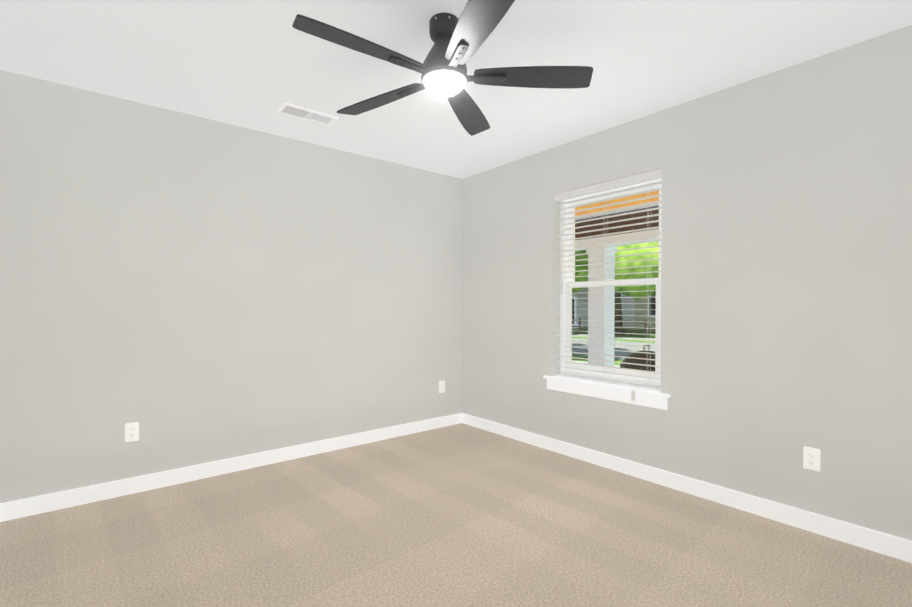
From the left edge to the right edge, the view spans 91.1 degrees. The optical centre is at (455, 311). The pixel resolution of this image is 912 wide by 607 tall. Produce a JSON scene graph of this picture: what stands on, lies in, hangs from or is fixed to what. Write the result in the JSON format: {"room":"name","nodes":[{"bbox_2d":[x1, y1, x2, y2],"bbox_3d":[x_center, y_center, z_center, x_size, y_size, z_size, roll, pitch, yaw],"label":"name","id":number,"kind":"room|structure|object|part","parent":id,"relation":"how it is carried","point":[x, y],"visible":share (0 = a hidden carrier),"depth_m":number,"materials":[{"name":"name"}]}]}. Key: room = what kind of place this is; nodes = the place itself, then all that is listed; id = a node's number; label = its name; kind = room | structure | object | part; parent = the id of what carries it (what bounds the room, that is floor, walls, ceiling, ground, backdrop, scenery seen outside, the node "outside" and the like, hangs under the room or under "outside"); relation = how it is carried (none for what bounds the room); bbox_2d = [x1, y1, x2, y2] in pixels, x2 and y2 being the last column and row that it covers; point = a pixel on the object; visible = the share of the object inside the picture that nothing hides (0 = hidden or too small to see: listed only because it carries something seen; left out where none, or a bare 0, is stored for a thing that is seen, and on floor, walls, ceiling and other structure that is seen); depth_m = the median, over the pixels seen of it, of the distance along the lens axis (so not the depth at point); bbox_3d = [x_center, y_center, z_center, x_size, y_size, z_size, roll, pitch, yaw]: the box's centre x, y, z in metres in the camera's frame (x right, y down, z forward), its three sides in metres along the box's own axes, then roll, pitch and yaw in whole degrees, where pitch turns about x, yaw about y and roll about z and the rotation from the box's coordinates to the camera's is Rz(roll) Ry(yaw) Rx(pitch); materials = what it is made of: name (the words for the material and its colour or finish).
{"room":"empty bedroom","nodes":[
{"label":"empty bedroom","id":0,"kind":"room"},
{"bbox_2d":[0,70,461,502],"bbox_3d":[-1.284,-0.096,3.514,3.711,2.440,0.200,-1,1,-39],"label":"wall","id":1,"kind":"structure","parent":0,"point":[184,290],"depth_m":3.01,"materials":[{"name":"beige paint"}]},
{"bbox_2d":[125,422,138,441],"bbox_3d":[-2.018,0.750,2.788,0.070,0.115,0.007,-1,1,-39],"label":"electrical outlet","id":2,"kind":"object","parent":1,"relation":"attached to","point":[131,431],"visible":1,"depth_m":2.79,"materials":[{"name":"white plastic"}]},
{"bbox_2d":[0,413,461,521],"bbox_3d":[-1.216,1.076,3.444,3.311,0.098,0.014,-1,1,-39],"label":"baseboard","id":3,"kind":"structure","parent":1,"relation":"attached to","point":[20,508],"depth_m":3.01,"materials":[{"name":"white wood"}]},
{"bbox_2d":[439,381,444,392],"bbox_3d":[-0.136,0.727,4.330,0.070,0.115,0.007,-1,1,-39],"label":"electrical outlet","id":4,"kind":"object","parent":1,"relation":"attached to","point":[441,386],"visible":1,"depth_m":4.33,"materials":[{"name":"white plastic"}]},
{"bbox_2d":[0,423,911,606],"bbox_3d":[-0.008,1.201,1.972,3.711,0.120,4.225,-1,1,-39],"label":"floor","id":5,"kind":"structure","parent":0,"point":[460,515],"depth_m":2.19,"materials":[{"name":"carpet"}]},
{"bbox_2d":[0,0,911,178],"bbox_3d":[-0.008,-1.369,1.943,3.711,0.140,4.225,-1,1,-39],"label":"ceiling","id":6,"kind":"structure","parent":0,"point":[254,64],"depth_m":2.29,"materials":[{"name":"white paint"}]},
{"bbox_2d":[277,103,337,125],"bbox_3d":[-0.980,-1.305,2.967,0.355,0.010,0.150,-1,1,-39],"label":"ceiling vent","id":7,"kind":"object","parent":6,"relation":"in","point":[304,113],"visible":0.98,"depth_m":2.95,"materials":[{"name":"white metal"}]},
{"bbox_2d":[292,0,592,135],"bbox_3d":[-0.089,-1.137,1.981,1.246,0.324,1.289,-1,1,-39],"label":"ceiling fan","id":8,"kind":"object","parent":6,"relation":"hanging from","point":[442,68],"visible":1,"depth_m":1.95,"materials":[{"name":"black"}]},
{"bbox_3d":[-0.052,-1.167,2.010,0.212,0.266,0.212,-1,1,-39],"label":"motor","id":9,"kind":"part","parent":8,"relation":"part of","materials":[{"name":"black"}]},
{"bbox_2d":[462,25,911,540],"bbox_3d":[1.350,-0.091,3.070,0.200,2.440,3.825,-1,1,-39],"label":"wall","id":10,"kind":"structure","parent":0,"point":[786,270],"depth_m":2.51,"materials":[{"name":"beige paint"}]},
{"bbox_2d":[543,375,670,397],"bbox_3d":[1.085,0.536,3.295,0.140,0.020,1.016,-1,1,-39],"label":"window sill","id":11,"kind":"structure","parent":10,"relation":"attached to","point":[615,387],"depth_m":3.20,"materials":[{"name":"white wood"}]},
{"bbox_2d":[547,168,666,409],"bbox_3d":[1.128,-0.157,3.323,0.212,1.575,0.976,-1,1,-39],"label":"window","id":12,"kind":"structure","parent":10,"relation":"in","point":[632,185],"depth_m":3.29,"materials":[{"name":"white plastic"}]},
{"bbox_2d":[561,201,562,292],"bbox_3d":[0.842,-0.511,3.561,0.010,0.730,0.011,0,1,33],"label":"blind cord","id":13,"kind":"object","parent":12,"relation":"hanging from","point":[561,201],"depth_m":3.56,"materials":[{"name":"white fabric"}]},
{"bbox_2d":[566,200,567,339],"bbox_3d":[0.874,-0.199,3.543,0.002,1.405,0.002,-1,1,-39],"label":"blind cord","id":14,"kind":"object","parent":12,"relation":"hanging from","point":[566,200],"depth_m":3.56,"materials":[{"name":"white fabric"}]},
{"bbox_2d":[603,279,604,370],"bbox_3d":[1.084,-0.196,3.287,0.002,1.405,0.002,-1,1,-39],"label":"blind cord","id":15,"kind":"object","parent":12,"relation":"hanging from","point":[603,279],"depth_m":3.29,"materials":[{"name":"white fabric"}]},
{"bbox_3d":[1.052,0.589,3.269,0.017,0.085,0.976,-1,1,-39],"label":"window apron","id":16,"kind":"part","parent":12,"relation":"part of","materials":[{"name":"white wood"}]},
{"bbox_2d":[607,190,607,250],"bbox_3d":[1.121,-0.197,3.317,0.002,1.405,0.002,-1,1,-39],"label":"blind cord","id":17,"kind":"object","parent":12,"relation":"hanging from","point":[607,190],"depth_m":3.31,"materials":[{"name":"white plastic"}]},
{"bbox_3d":[1.168,-0.218,3.355,0.042,1.283,0.716,-1,1,-39],"label":"glass","id":18,"kind":"part","parent":12,"relation":"part of","materials":[{"name":"clear glass"}]},
{"bbox_2d":[631,388,637,400],"bbox_3d":[1.229,0.566,3.061,0.068,0.076,0.028,-1,1,-39],"label":"tag","id":19,"kind":"object","parent":12,"relation":"hanging from","point":[632,395],"visible":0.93,"depth_m":3.04,"materials":[{"name":"white plastic"}]},
{"bbox_2d":[647,181,648,248],"bbox_3d":[1.294,-0.193,3.030,0.002,1.405,0.002,-1,1,-39],"label":"blind cord","id":20,"kind":"object","parent":12,"relation":"hanging from","point":[648,181],"depth_m":3.03,"materials":[{"name":"white fabric"}]},
{"bbox_2d":[650,304,650,360],"bbox_3d":[1.331,-0.194,3.060,0.002,1.405,0.002,-1,1,-39],"label":"blind cord","id":21,"kind":"object","parent":12,"relation":"hanging from","point":[650,304],"depth_m":3.06,"materials":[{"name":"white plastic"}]},
{"bbox_2d":[462,413,911,562],"bbox_3d":[1.271,1.080,3.010,0.014,0.098,3.811,-1,1,-39],"label":"baseboard","id":22,"kind":"structure","parent":10,"relation":"attached to","point":[876,541],"depth_m":2.61,"materials":[{"name":"white wood"}]},
{"bbox_2d":[803,446,819,471],"bbox_3d":[1.841,0.762,2.316,0.007,0.115,0.070,-1,1,-39],"label":"outlet","id":23,"kind":"object","parent":10,"relation":"attached to","point":[811,458],"visible":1,"depth_m":2.31,"materials":[{"name":"white plastic"}]},
{"label":"outside","id":24,"kind":"structure","parent":0,"visible":0},
{"bbox_2d":[572,328,655,364],"bbox_3d":[44.442,1.341,42.795,116.756,0.200,130.000,-1,1,-39],"label":"lawn","id":25,"kind":"structure","parent":24,"point":[639,332],"depth_m":25.79,"materials":[{"name":"green plant"}]},
{"bbox_2d":[572,360,619,367],"bbox_3d":[5.476,1.578,10.874,1.300,0.030,130.000,-1,1,-39],"label":"sidewalk","id":26,"kind":"structure","parent":25,"relation":"on","point":[587,363],"depth_m":13.51,"materials":[{"name":"concrete"}]},
{"bbox_2d":[572,287,634,327],"bbox_3d":[12.936,-1.528,39.963,11.750,5.600,9.100,-1,1,-39],"label":"house","id":27,"kind":"structure","parent":25,"relation":"on","point":[583,306],"depth_m":35.93,"materials":[{"name":"grey"}]},
{"bbox_2d":[572,334,654,340],"bbox_3d":[14.411,1.497,18.193,1.200,0.030,130.000,-1,1,-39],"label":"sidewalk","id":28,"kind":"structure","parent":25,"relation":"on","point":[636,338],"depth_m":24.51,"materials":[{"name":"concrete"}]},
{"bbox_2d":[572,338,654,359],"bbox_3d":[9.924,1.543,14.518,7.000,0.020,130.000,-1,1,-39],"label":"street","id":29,"kind":"structure","parent":25,"relation":"on","point":[619,353],"depth_m":18.60,"materials":[{"name":"grey asphalt"}]},
{"bbox_2d":[572,318,655,336],"bbox_3d":[7.944,0.897,28.622,0.120,1.000,26.460,-1,1,-39],"label":"fence","id":30,"kind":"object","parent":25,"relation":"on","point":[645,321],"depth_m":25.78,"materials":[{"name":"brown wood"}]},
{"bbox_2d":[572,242,658,334],"bbox_3d":[10.251,-4.013,27.306,13.395,10.886,14.200,-1,1,-39],"label":"tree","id":31,"kind":"object","parent":25,"relation":"on","point":[632,270],"depth_m":21.95,"materials":[{"name":"green plant"}]},
{"bbox_2d":[622,273,658,299],"bbox_3d":[14.981,-3.307,24.460,11.136,9.560,12.038,-1,1,-39],"label":"tree","id":32,"kind":"object","parent":25,"relation":"on","point":[642,292],"depth_m":25.09,"materials":[{"name":"green plant"}]},
{"bbox_2d":[635,295,655,330],"bbox_3d":[19.213,-1.348,32.697,11.250,5.400,9.100,-1,1,-39],"label":"house","id":33,"kind":"structure","parent":25,"relation":"on","point":[645,312],"depth_m":32.62,"materials":[{"name":"beige"}]},
{"bbox_3d":[2.037,1.422,4.177,2.206,0.490,10.000,-1,1,-39],"label":"porch deck","id":34,"kind":"object","parent":25,"relation":"on","visible":0},
{"bbox_2d":[586,245,616,366],"bbox_3d":[1.913,0.150,5.897,0.300,2.015,0.300,-1,1,-39],"label":"porch post","id":35,"kind":"object","parent":34,"relation":"on","point":[595,305],"depth_m":5.81,"materials":[{"name":"white paint"}]},
{"bbox_2d":[575,203,658,250],"bbox_3d":[2.788,-1.068,4.765,0.335,0.445,10.000,-1,1,-39],"label":"header","id":36,"kind":"object","parent":35,"relation":"on","point":[636,239],"depth_m":5.55,"materials":[{"name":"brown"}]},
{"bbox_3d":[2.192,-1.395,4.273,2.606,0.180,10.000,-1,1,-39],"label":"deck","id":37,"kind":"object","parent":36,"relation":"on","visible":0},
{"bbox_2d":[575,190,658,215],"bbox_3d":[1.952,-1.278,4.077,1.986,0.050,10.000,-1,1,-39],"label":"soffit","id":38,"kind":"structure","parent":37,"relation":"attached to","point":[616,201],"depth_m":5.23,"materials":[{"name":"orange wood"}]},
{"bbox_2d":[620,345,654,371],"bbox_3d":[2.028,0.765,4.738,0.564,0.819,0.592,-1,1,-39],"label":"outdoor grill","id":39,"kind":"object","parent":34,"relation":"on","point":[638,361],"depth_m":4.61,"materials":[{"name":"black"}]}
]}

